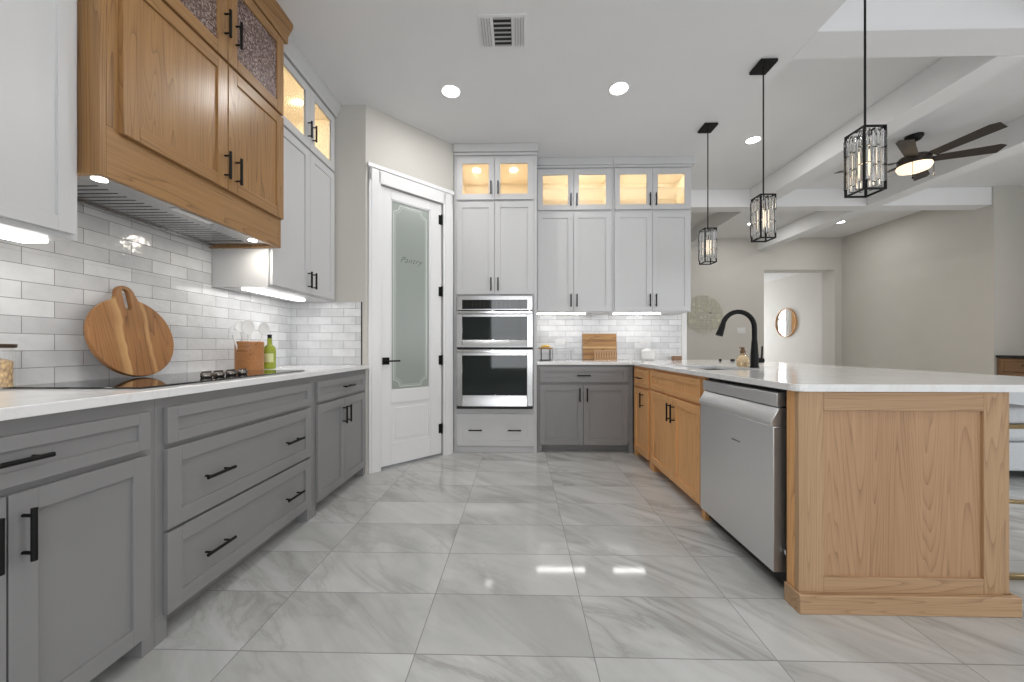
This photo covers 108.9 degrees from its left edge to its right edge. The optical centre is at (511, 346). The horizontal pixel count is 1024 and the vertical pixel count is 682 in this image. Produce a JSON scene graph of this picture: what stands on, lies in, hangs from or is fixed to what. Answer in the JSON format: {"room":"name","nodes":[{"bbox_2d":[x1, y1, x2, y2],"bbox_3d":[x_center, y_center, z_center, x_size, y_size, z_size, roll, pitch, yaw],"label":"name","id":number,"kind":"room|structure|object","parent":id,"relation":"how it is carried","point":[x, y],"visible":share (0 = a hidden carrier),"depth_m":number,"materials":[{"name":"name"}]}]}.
{"room":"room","nodes":[
{"label":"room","id":0,"kind":"room"},
{"bbox_2d":[21,287,290,385],"bbox_3d":[-2.020,-0.485,-0.206,0.150,3.110,7.100,0,0,1],"label":"wall","id":1,"kind":"structure","parent":0,"point":[212,287],"depth_m":2.44,"materials":[{"name":"beige paint"}]},
{"bbox_2d":[0,0,76,242],"bbox_3d":[-1.700,-1.201,0.920,0.420,1.676,0.765,0,0,1],"label":"upper cabinet","id":2,"kind":"object","parent":1,"relation":"attached to","point":[38,38],"visible":1,"depth_m":1.19,"materials":[{"name":"white paint"}]},
{"bbox_2d":[0,204,211,287],"bbox_3d":[-1.897,-0.551,1.800,0.009,0.358,0.983,0,0,1],"label":"backsplash","id":3,"kind":"structure","parent":1,"relation":"attached to","point":[103,239],"depth_m":1.81,"materials":[{"name":"tile"}]},
{"bbox_2d":[0,247,290,385],"bbox_3d":[-1.898,-0.112,1.714,0.009,0.521,2.745,0,0,1],"label":"backsplash","id":4,"kind":"structure","parent":1,"relation":"attached to","point":[46,301],"depth_m":1.64,"materials":[{"name":"tile"}]},
{"bbox_2d":[77,0,292,248],"bbox_3d":[-1.645,-1.327,1.812,0.502,1.424,1.019,0,0,1],"label":"range hood","id":5,"kind":"object","parent":1,"relation":"attached to","point":[180,103],"visible":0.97,"depth_m":1.66,"materials":[{"name":"brown wood"}]},
{"bbox_2d":[212,36,340,302],"bbox_3d":[-1.662,-1.201,2.688,0.420,1.676,0.798,0,0,1],"label":"upper cabinet","id":6,"kind":"object","parent":1,"relation":"attached to","point":[302,270],"visible":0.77,"depth_m":2.61,"materials":[{"name":"white paint"}]},
{"bbox_2d":[334,105,365,473],"bbox_3d":[-1.552,-0.485,3.137,0.640,3.110,0.095,0,0,1],"label":"wall","id":7,"kind":"structure","parent":0,"point":[350,122],"depth_m":3.08,"materials":[{"name":"beige paint"}]},
{"bbox_2d":[291,302,360,364],"bbox_3d":[-1.566,-0.113,3.085,0.596,0.524,0.009,0,0,1],"label":"backsplash","id":8,"kind":"structure","parent":7,"relation":"attached to","point":[322,333],"depth_m":3.08,"materials":[{"name":"tile"}]},
{"bbox_2d":[366,105,452,473],"bbox_3d":[-0.947,-0.485,3.426,0.888,3.110,0.100,0,0,-44],"label":"wall","id":9,"kind":"structure","parent":0,"point":[394,144],"depth_m":3.33,"materials":[{"name":"beige paint"}]},
{"bbox_2d":[361,302,361,364],"bbox_3d":[-1.265,-0.116,3.078,0.006,0.529,0.010,0,0,1],"label":"trim","id":10,"kind":"structure","parent":9,"relation":"attached to","point":[361,302],"depth_m":3.07,"materials":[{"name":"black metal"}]},
{"bbox_2d":[367,161,453,473],"bbox_3d":[-0.932,-0.245,3.415,0.870,2.630,0.116,0,0,-44],"label":"trim","id":11,"kind":"structure","parent":9,"relation":"attached to","point":[378,175],"depth_m":3.19,"materials":[{"name":"white paint"}]},
{"bbox_2d":[381,186,442,466],"bbox_3d":[-0.913,-0.178,3.390,0.625,2.453,0.093,0,0,-44],"label":"door","id":12,"kind":"structure","parent":9,"relation":"in","point":[411,288],"depth_m":3.39,"materials":[{"name":"white paint"}]},
{"bbox_2d":[402,159,453,445],"bbox_3d":[-0.950,-0.485,3.922,0.630,3.110,0.100,0,0,1],"label":"wall","id":13,"kind":"structure","parent":0,"point":[453,159],"depth_m":3.96,"materials":[{"name":"beige paint"}]},
{"bbox_2d":[90,438,1023,681],"bbox_3d":[3.542,1.120,4.174,11.100,0.100,16.100,0,0,1],"label":"floor","id":14,"kind":"structure","parent":0,"point":[546,565],"depth_m":1.54,"materials":[{"name":"tile"}]},
{"bbox_2d":[0,399,154,681],"bbox_3d":[-1.567,0.626,0.937,0.687,0.888,0.745,0,0,1],"label":"base cabinet","id":15,"kind":"object","parent":14,"relation":"on","point":[77,487],"visible":1,"depth_m":1.06,"materials":[{"name":"grey paint"}]},
{"bbox_2d":[0,365,368,420],"bbox_3d":[-1.564,0.166,1.812,0.671,0.032,2.554,0,0,1],"label":"countertop","id":16,"kind":"structure","parent":15,"relation":"on","point":[14,403],"depth_m":1.23,"materials":[{"name":"white stone"}]},
{"bbox_2d":[0,344,17,387],"bbox_3d":[-1.840,0.069,1.290,0.116,0.162,0.116,0,0,1],"label":"pasta jar","id":17,"kind":"object","parent":16,"relation":"on","point":[6,366],"visible":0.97,"depth_m":1.30,"materials":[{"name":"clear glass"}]},
{"bbox_2d":[0,344,17,347],"bbox_3d":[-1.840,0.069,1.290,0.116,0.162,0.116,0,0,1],"label":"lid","id":18,"kind":"object","parent":17,"relation":"on","point":[1,345],"depth_m":1.30,"materials":[{"name":"brown wood"}]},
{"bbox_2d":[3,368,304,388],"bbox_3d":[-1.561,0.132,1.800,0.510,0.036,0.990,0,0,1],"label":"cooktop","id":19,"kind":"object","parent":16,"relation":"in","point":[153,381],"visible":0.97,"depth_m":1.57,"materials":[{"name":"black glass"}]},
{"bbox_2d":[84,286,173,376],"bbox_3d":[-1.810,-0.075,1.744,0.118,0.434,0.380,0,0,1],"label":"cutting board","id":20,"kind":"object","parent":19,"relation":"on","point":[134,341],"visible":1,"depth_m":1.72,"materials":[{"name":"brown wood"}]},
{"bbox_2d":[234,341,263,369],"bbox_3d":[-1.723,0.057,2.403,0.160,0.186,0.160,0,0,1],"label":"utensil crock","id":21,"kind":"object","parent":16,"relation":"on","point":[249,355],"visible":0.88,"depth_m":2.34,"materials":[{"name":"brown wood"}]},
{"bbox_2d":[230,327,237,349],"bbox_3d":[-1.749,0.002,2.330,0.014,0.255,0.097,0,0,9],"label":"spoon","id":22,"kind":"object","parent":21,"relation":"in","point":[231,328],"visible":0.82,"depth_m":2.31,"materials":[{"name":"white plastic"}]},
{"bbox_2d":[235,320,243,340],"bbox_3d":[-1.778,-0.024,2.405,0.063,0.304,0.019,0,0,-29],"label":"spoon","id":23,"kind":"object","parent":21,"relation":"in","point":[238,326],"visible":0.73,"depth_m":2.40,"materials":[{"name":"white plastic"}]},
{"bbox_2d":[242,319,254,340],"bbox_3d":[-1.711,-0.025,2.375,0.044,0.307,0.055,0,0,14],"label":"spoon","id":24,"kind":"object","parent":21,"relation":"in","point":[248,327],"visible":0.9,"depth_m":2.38,"materials":[{"name":"white plastic"}]},
{"bbox_2d":[259,322,269,340],"bbox_3d":[-1.689,-0.019,2.464,0.028,0.296,0.094,0,0,31],"label":"spoon","id":25,"kind":"object","parent":21,"relation":"in","point":[264,328],"visible":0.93,"depth_m":2.48,"materials":[{"name":"white plastic"}]},
{"bbox_2d":[264,334,275,368],"bbox_3d":[-1.680,0.031,2.537,0.076,0.237,0.077,0,0,1],"label":"oil bottle","id":26,"kind":"object","parent":16,"relation":"on","point":[269,349],"visible":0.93,"depth_m":2.51,"materials":[{"name":"green glass"}]},
{"bbox_2d":[155,377,310,646],"bbox_3d":[-1.548,0.626,1.800,0.687,0.888,0.980,0,0,1],"label":"base cabinet","id":27,"kind":"object","parent":14,"relation":"on","point":[233,465],"visible":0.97,"depth_m":1.58,"materials":[{"name":"grey paint"}]},
{"bbox_2d":[311,369,365,517],"bbox_3d":[-1.528,0.626,2.687,0.687,0.888,0.794,0,0,1],"label":"base cabinet","id":28,"kind":"object","parent":14,"relation":"on","point":[338,400],"visible":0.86,"depth_m":2.57,"materials":[{"name":"grey paint"}]},
{"bbox_2d":[453,143,537,452],"bbox_3d":[-0.157,-0.484,3.991,0.852,3.109,0.687,0,0,1],"label":"oven tower","id":29,"kind":"object","parent":14,"relation":"on","point":[495,184],"visible":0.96,"depth_m":3.69,"materials":[{"name":"white paint"}]},
{"bbox_2d":[456,296,532,408],"bbox_3d":[-0.168,0.051,3.940,0.764,1.131,0.685,0,0,1],"label":"wall oven","id":30,"kind":"object","parent":29,"relation":"in","point":[494,334],"visible":1,"depth_m":3.65,"materials":[{"name":"metal"}]},
{"bbox_2d":[537,365,632,452],"bbox_3d":[0.745,0.626,3.981,0.968,0.888,0.667,0,0,1],"label":"base cabinet","id":31,"kind":"object","parent":14,"relation":"on","point":[580,407],"visible":0.91,"depth_m":3.69,"materials":[{"name":"grey paint"}]},
{"bbox_2d":[537,360,1023,391],"bbox_3d":[1.429,0.165,2.881,2.388,0.030,2.844,0,0,1],"label":"countertop","id":32,"kind":"structure","parent":31,"relation":"on","point":[800,377],"depth_m":1.86,"materials":[{"name":"white stone"}]},
{"bbox_2d":[538,348,552,359],"bbox_3d":[0.378,0.078,4.123,0.166,0.141,0.166,0,0,1],"label":"fruit stand","id":33,"kind":"object","parent":32,"relation":"on","point":[538,348],"visible":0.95,"depth_m":4.07,"materials":[{"name":"black metal"}]},
{"bbox_2d":[552,350,571,359],"bbox_3d":[0.566,0.088,4.139,0.218,0.122,0.120,0,0,1],"label":"acrylic stand","id":34,"kind":"object","parent":32,"relation":"on","point":[552,350],"visible":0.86,"depth_m":4.11,"materials":[{"name":"white"}]},
{"bbox_2d":[582,334,616,359],"bbox_3d":[1.024,-0.005,4.282,0.394,0.304,0.061,0,0,1],"label":"cutting board","id":35,"kind":"object","parent":32,"relation":"on","point":[590,342],"visible":0.87,"depth_m":4.27,"materials":[{"name":"brown wood"}]},
{"bbox_2d":[594,350,616,359],"bbox_3d":[1.059,0.091,4.163,0.250,0.116,0.050,0,0,1],"label":"napkin holder","id":36,"kind":"object","parent":32,"relation":"on","point":[598,351],"visible":0.96,"depth_m":4.15,"materials":[{"name":"brown wood"}]},
{"bbox_2d":[641,348,655,359],"bbox_3d":[1.549,0.082,4.157,0.160,0.135,0.160,0,0,1],"label":"canister","id":37,"kind":"object","parent":32,"relation":"on","point":[648,353],"visible":0.92,"depth_m":4.10,"materials":[{"name":"white ceramic"}]},
{"bbox_2d":[671,356,681,359],"bbox_3d":[1.866,0.126,4.150,0.100,0.048,0.060,0,0,1],"label":"wood block","id":38,"kind":"object","parent":32,"relation":"on","point":[672,357],"visible":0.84,"depth_m":4.12,"materials":[{"name":"brown wood"}]},
{"bbox_2d":[715,310,764,367],"bbox_3d":[1.656,-0.062,2.664,0.339,0.422,0.060,0,0,1],"label":"faucet","id":39,"kind":"object","parent":32,"relation":"on","point":[755,360],"visible":1,"depth_m":2.65,"materials":[{"name":"black metal"}]},
{"bbox_2d":[736,347,749,366],"bbox_3d":[1.761,0.074,2.792,0.092,0.151,0.088,0,0,1],"label":"soap dispenser","id":40,"kind":"object","parent":32,"relation":"on","point":[742,360],"visible":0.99,"depth_m":2.77,"materials":[{"name":"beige glass"}]},
{"bbox_2d":[634,366,650,468],"bbox_3d":[1.490,0.626,3.418,0.657,0.888,0.480,0,0,1],"label":"base cabinet","id":41,"kind":"object","parent":14,"relation":"on","point":[642,388],"visible":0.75,"depth_m":3.38,"materials":[{"name":"brown wood"}]},
{"bbox_2d":[650,368,721,519],"bbox_3d":[1.474,0.626,2.716,0.657,0.888,0.925,0,0,1],"label":"base cabinet","id":42,"kind":"object","parent":14,"relation":"on","point":[674,396],"visible":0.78,"depth_m":2.64,"materials":[{"name":"brown wood"}]},
{"bbox_2d":[699,378,786,584],"bbox_3d":[1.453,0.628,1.901,0.624,0.882,0.695,0,0,1],"label":"dishwasher","id":43,"kind":"object","parent":14,"relation":"on","point":[743,426],"visible":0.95,"depth_m":1.78,"materials":[{"name":"metal"}]},
{"bbox_2d":[722,369,1021,617],"bbox_3d":[1.615,0.626,2.874,0.865,0.888,2.842,0,0,1],"label":"peninsula panel","id":44,"kind":"object","parent":14,"relation":"on","point":[898,502],"visible":0.79,"depth_m":1.48,"materials":[{"name":"brown wood"}]},
{"bbox_2d":[996,355,1023,376],"bbox_3d":[7.173,0.593,4.094,0.677,0.955,2.230,0,0,1],"label":"sideboard","id":45,"kind":"object","parent":14,"relation":"on","point":[1008,365],"visible":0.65,"depth_m":5.06,"materials":[{"name":"brown wood"}]},
{"bbox_2d":[1009,392,1023,471],"bbox_3d":[4.525,0.680,3.387,2.000,0.780,0.930,0,0,1],"label":"sofa","id":46,"kind":"object","parent":14,"relation":"on","point":[1016,436],"visible":0.02,"depth_m":2.93,"materials":[{"name":"grey fabric"}]},
{"bbox_2d":[1009,404,1023,579],"bbox_3d":[2.281,0.675,1.853,0.422,0.790,0.445,0,0,1],"label":"bar stool","id":47,"kind":"object","parent":14,"relation":"on","point":[1016,412],"visible":0.05,"depth_m":1.68,"materials":[{"name":"grey fabric"}]},
{"bbox_2d":[276,0,845,159],"bbox_3d":[-0.083,-2.235,0.342,4.020,0.390,8.280,0,0,1],"label":"ceiling","id":48,"kind":"structure","parent":0,"point":[686,65],"depth_m":2.64,"materials":[{"name":"white paint"}]},
{"bbox_2d":[440,84,461,98],"bbox_3d":[-0.487,-2.037,2.920,0.170,0.005,0.170,0,0,1],"label":"recessed light","id":49,"kind":"object","parent":48,"relation":"in","point":[451,91],"visible":1,"depth_m":2.92,"materials":[{"name":"white paint"}]},
{"bbox_2d":[478,13,526,48],"bbox_3d":[-0.058,-2.033,2.364,0.300,0.013,0.256,0,0,1],"label":"ceiling vent","id":50,"kind":"object","parent":48,"relation":"in","point":[504,30],"visible":1,"depth_m":2.35,"materials":[{"name":"white metal"}]},
{"bbox_2d":[608,81,629,95],"bbox_3d":[0.844,-2.037,2.887,0.170,0.005,0.170,0,0,1],"label":"recessed light","id":51,"kind":"object","parent":48,"relation":"in","point":[619,88],"visible":1,"depth_m":2.88,"materials":[{"name":"white paint"}]},
{"bbox_2d":[698,122,717,264],"bbox_3d":[1.815,-1.407,3.391,0.138,1.265,0.138,0,0,1],"label":"pendant light","id":52,"kind":"object","parent":48,"relation":"hanging from","point":[707,247],"visible":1,"depth_m":3.35,"materials":[{"name":"black metal"}]},
{"bbox_2d":[749,58,777,241],"bbox_3d":[1.820,-1.407,2.651,0.138,1.265,0.138,0,0,1],"label":"pendant light","id":53,"kind":"object","parent":48,"relation":"hanging from","point":[762,210],"visible":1,"depth_m":2.62,"materials":[{"name":"black"}]},
{"bbox_2d":[843,0,887,197],"bbox_3d":[1.781,-1.407,1.847,0.138,1.265,0.138,0,0,1],"label":"pendant light","id":54,"kind":"object","parent":48,"relation":"hanging from","point":[857,155],"visible":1,"depth_m":1.81,"materials":[{"name":"black metal"}]},
{"bbox_2d":[633,314,681,437],"bbox_3d":[0.046,-0.485,4.407,3.900,3.110,0.145,0,0,1],"label":"wall","id":55,"kind":"structure","parent":0,"point":[677,314],"depth_m":4.30,"materials":[{"name":"beige paint"}]},
{"bbox_2d":[555,339,564,344],"bbox_3d":[0.566,-0.058,4.310,0.118,0.075,0.008,0,0,1],"label":"outlet","id":56,"kind":"object","parent":55,"relation":"attached to","point":[557,341],"visible":1,"depth_m":4.31,"materials":[{"name":"white plastic"}]},
{"bbox_2d":[537,157,612,314],"bbox_3d":[0.676,-1.204,4.115,0.828,1.671,0.411,0,0,1],"label":"upper cabinet","id":57,"kind":"object","parent":55,"relation":"attached to","point":[574,194],"visible":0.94,"depth_m":3.95,"materials":[{"name":"white paint"}]},
{"bbox_2d":[537,315,680,359],"bbox_3d":[1.127,-0.116,4.307,1.705,0.529,0.009,0,0,1],"label":"backsplash","id":58,"kind":"structure","parent":55,"relation":"attached to","point":[663,332],"depth_m":4.30,"materials":[{"name":"tile"}]},
{"bbox_2d":[640,339,649,344],"bbox_3d":[1.558,-0.058,4.288,0.118,0.075,0.008,0,0,1],"label":"outlet","id":59,"kind":"object","parent":55,"relation":"attached to","point":[642,341],"visible":1,"depth_m":4.29,"materials":[{"name":"white plastic"}]},
{"bbox_2d":[605,156,695,314],"bbox_3d":[1.527,-1.204,4.096,0.874,1.671,0.411,0,0,1],"label":"upper cabinet","id":60,"kind":"object","parent":55,"relation":"attached to","point":[651,196],"visible":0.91,"depth_m":3.93,"materials":[{"name":"white paint"}]},
{"bbox_2d":[682,313,686,359],"bbox_3d":[2.023,-0.485,4.364,0.055,3.110,0.145,0,0,1],"label":"wall","id":61,"kind":"structure","parent":0,"point":[684,315],"depth_m":4.29,"materials":[{"name":"white paint"}]},
{"bbox_2d":[687,238,841,365],"bbox_3d":[4.652,-0.615,7.915,5.045,3.370,0.330,0,0,1],"label":"wall","id":62,"kind":"structure","parent":0,"point":[736,280],"depth_m":7.75,"materials":[{"name":"beige paint"}]},
{"bbox_2d":[687,295,723,332],"bbox_3d":[4.070,-0.700,7.748,0.801,0.806,0.018,0,0,1],"label":"wall decor","id":63,"kind":"object","parent":62,"relation":"attached to","point":[692,320],"visible":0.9,"depth_m":7.74,"materials":[{"name":"beige"}]},
{"bbox_2d":[691,212,749,248],"bbox_3d":[3.606,-2.170,6.648,0.220,0.260,2.248,0,0,1],"label":"trim","id":64,"kind":"structure","parent":62,"relation":"attached to","point":[722,221],"depth_m":6.21,"materials":[{"name":"white paint"}]},
{"bbox_2d":[737,328,744,332],"bbox_3d":[4.850,-0.350,7.740,0.170,0.120,0.011,0,0,1],"label":"light switch","id":65,"kind":"object","parent":62,"relation":"attached to","point":[739,330],"visible":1,"depth_m":7.74,"materials":[{"name":"white plastic"}]},
{"bbox_2d":[757,211,866,249],"bbox_3d":[5.266,-2.170,6.612,0.220,0.260,2.248,0,0,1],"label":"ceiling beam","id":66,"kind":"structure","parent":62,"relation":"attached to","point":[818,220],"depth_m":6.46,"materials":[{"name":"white paint"}]},
{"bbox_2d":[764,273,798,282],"bbox_3d":[5.896,-1.880,10.063,2.750,0.100,4.020,0,0,1],"label":"ceiling","id":67,"kind":"structure","parent":0,"point":[768,277],"depth_m":9.37,"materials":[{"name":"white paint"}]},
{"bbox_2d":[764,273,821,364],"bbox_3d":[7.221,-0.380,10.035,0.100,2.900,4.020,0,0,1],"label":"wall","id":68,"kind":"structure","parent":0,"point":[801,293],"depth_m":9.20,"materials":[{"name":"paint"}]},
{"bbox_2d":[775,309,796,336],"bbox_3d":[7.139,-0.630,9.546,0.040,0.740,0.740,0,0,1],"label":"mirror","id":69,"kind":"object","parent":68,"relation":"attached to","point":[786,319],"visible":1,"depth_m":9.53,"materials":[{"name":"brown wood"}]},
{"bbox_2d":[691,57,1023,238],"bbox_3d":[4.906,-2.365,2.043,5.880,0.130,11.900,0,0,1],"label":"ceiling","id":70,"kind":"structure","parent":0,"point":[807,100],"depth_m":3.77,"materials":[{"name":"white paint"}]},
{"bbox_2d":[744,136,761,144],"bbox_3d":[2.679,-2.297,4.066,0.170,0.005,0.170,0,0,1],"label":"recessed light","id":71,"kind":"object","parent":70,"relation":"in","point":[754,139],"visible":1,"depth_m":4.07,"materials":[{"name":"white paint"}]},
{"bbox_2d":[751,55,1023,200],"bbox_3d":[3.547,-2.170,3.943,0.220,0.260,2.758,0,0,1],"label":"ceiling beam","id":72,"kind":"structure","parent":70,"relation":"attached to","point":[949,77],"depth_m":3.25,"materials":[{"name":"white paint"}]},
{"bbox_2d":[792,0,1023,58],"bbox_3d":[4.814,-2.170,2.420,5.678,0.260,0.230,0,0,1],"label":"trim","id":73,"kind":"structure","parent":70,"relation":"attached to","point":[894,28],"depth_m":2.36,"materials":[{"name":"white paint"}]},
{"bbox_2d":[834,122,1007,181],"bbox_3d":[4.378,-2.039,3.985,1.274,0.519,1.348,0,0,1],"label":"ceiling fan","id":74,"kind":"object","parent":70,"relation":"hanging from","point":[914,163],"visible":1,"depth_m":3.83,"materials":[{"name":"black wood"}]},
{"bbox_2d":[867,116,1023,205],"bbox_3d":[5.207,-2.170,3.907,0.220,0.260,2.758,0,0,1],"label":"ceiling beam","id":75,"kind":"structure","parent":70,"relation":"attached to","point":[898,187],"depth_m":4.23,"materials":[{"name":"white paint"}]},
{"bbox_2d":[842,186,1009,374],"bbox_3d":[7.028,-0.615,6.463,0.230,3.370,2.470,0,0,1],"label":"wall","id":76,"kind":"structure","parent":0,"point":[924,290],"depth_m":6.05,"materials":[{"name":"beige paint"}]},
{"bbox_2d":[691,187,991,211],"bbox_3d":[4.464,-2.170,5.404,4.848,0.260,0.200,0,0,1],"label":"ceiling beam","id":77,"kind":"structure","parent":76,"relation":"attached to","point":[931,198],"depth_m":5.31,"materials":[{"name":"white paint"}]},
{"bbox_2d":[1010,186,1023,354],"bbox_3d":[7.477,-0.615,5.278,0.720,3.370,0.120,0,0,1],"label":"wall","id":78,"kind":"structure","parent":0,"point":[1016,192],"depth_m":5.22,"materials":[{"name":"beige paint"}]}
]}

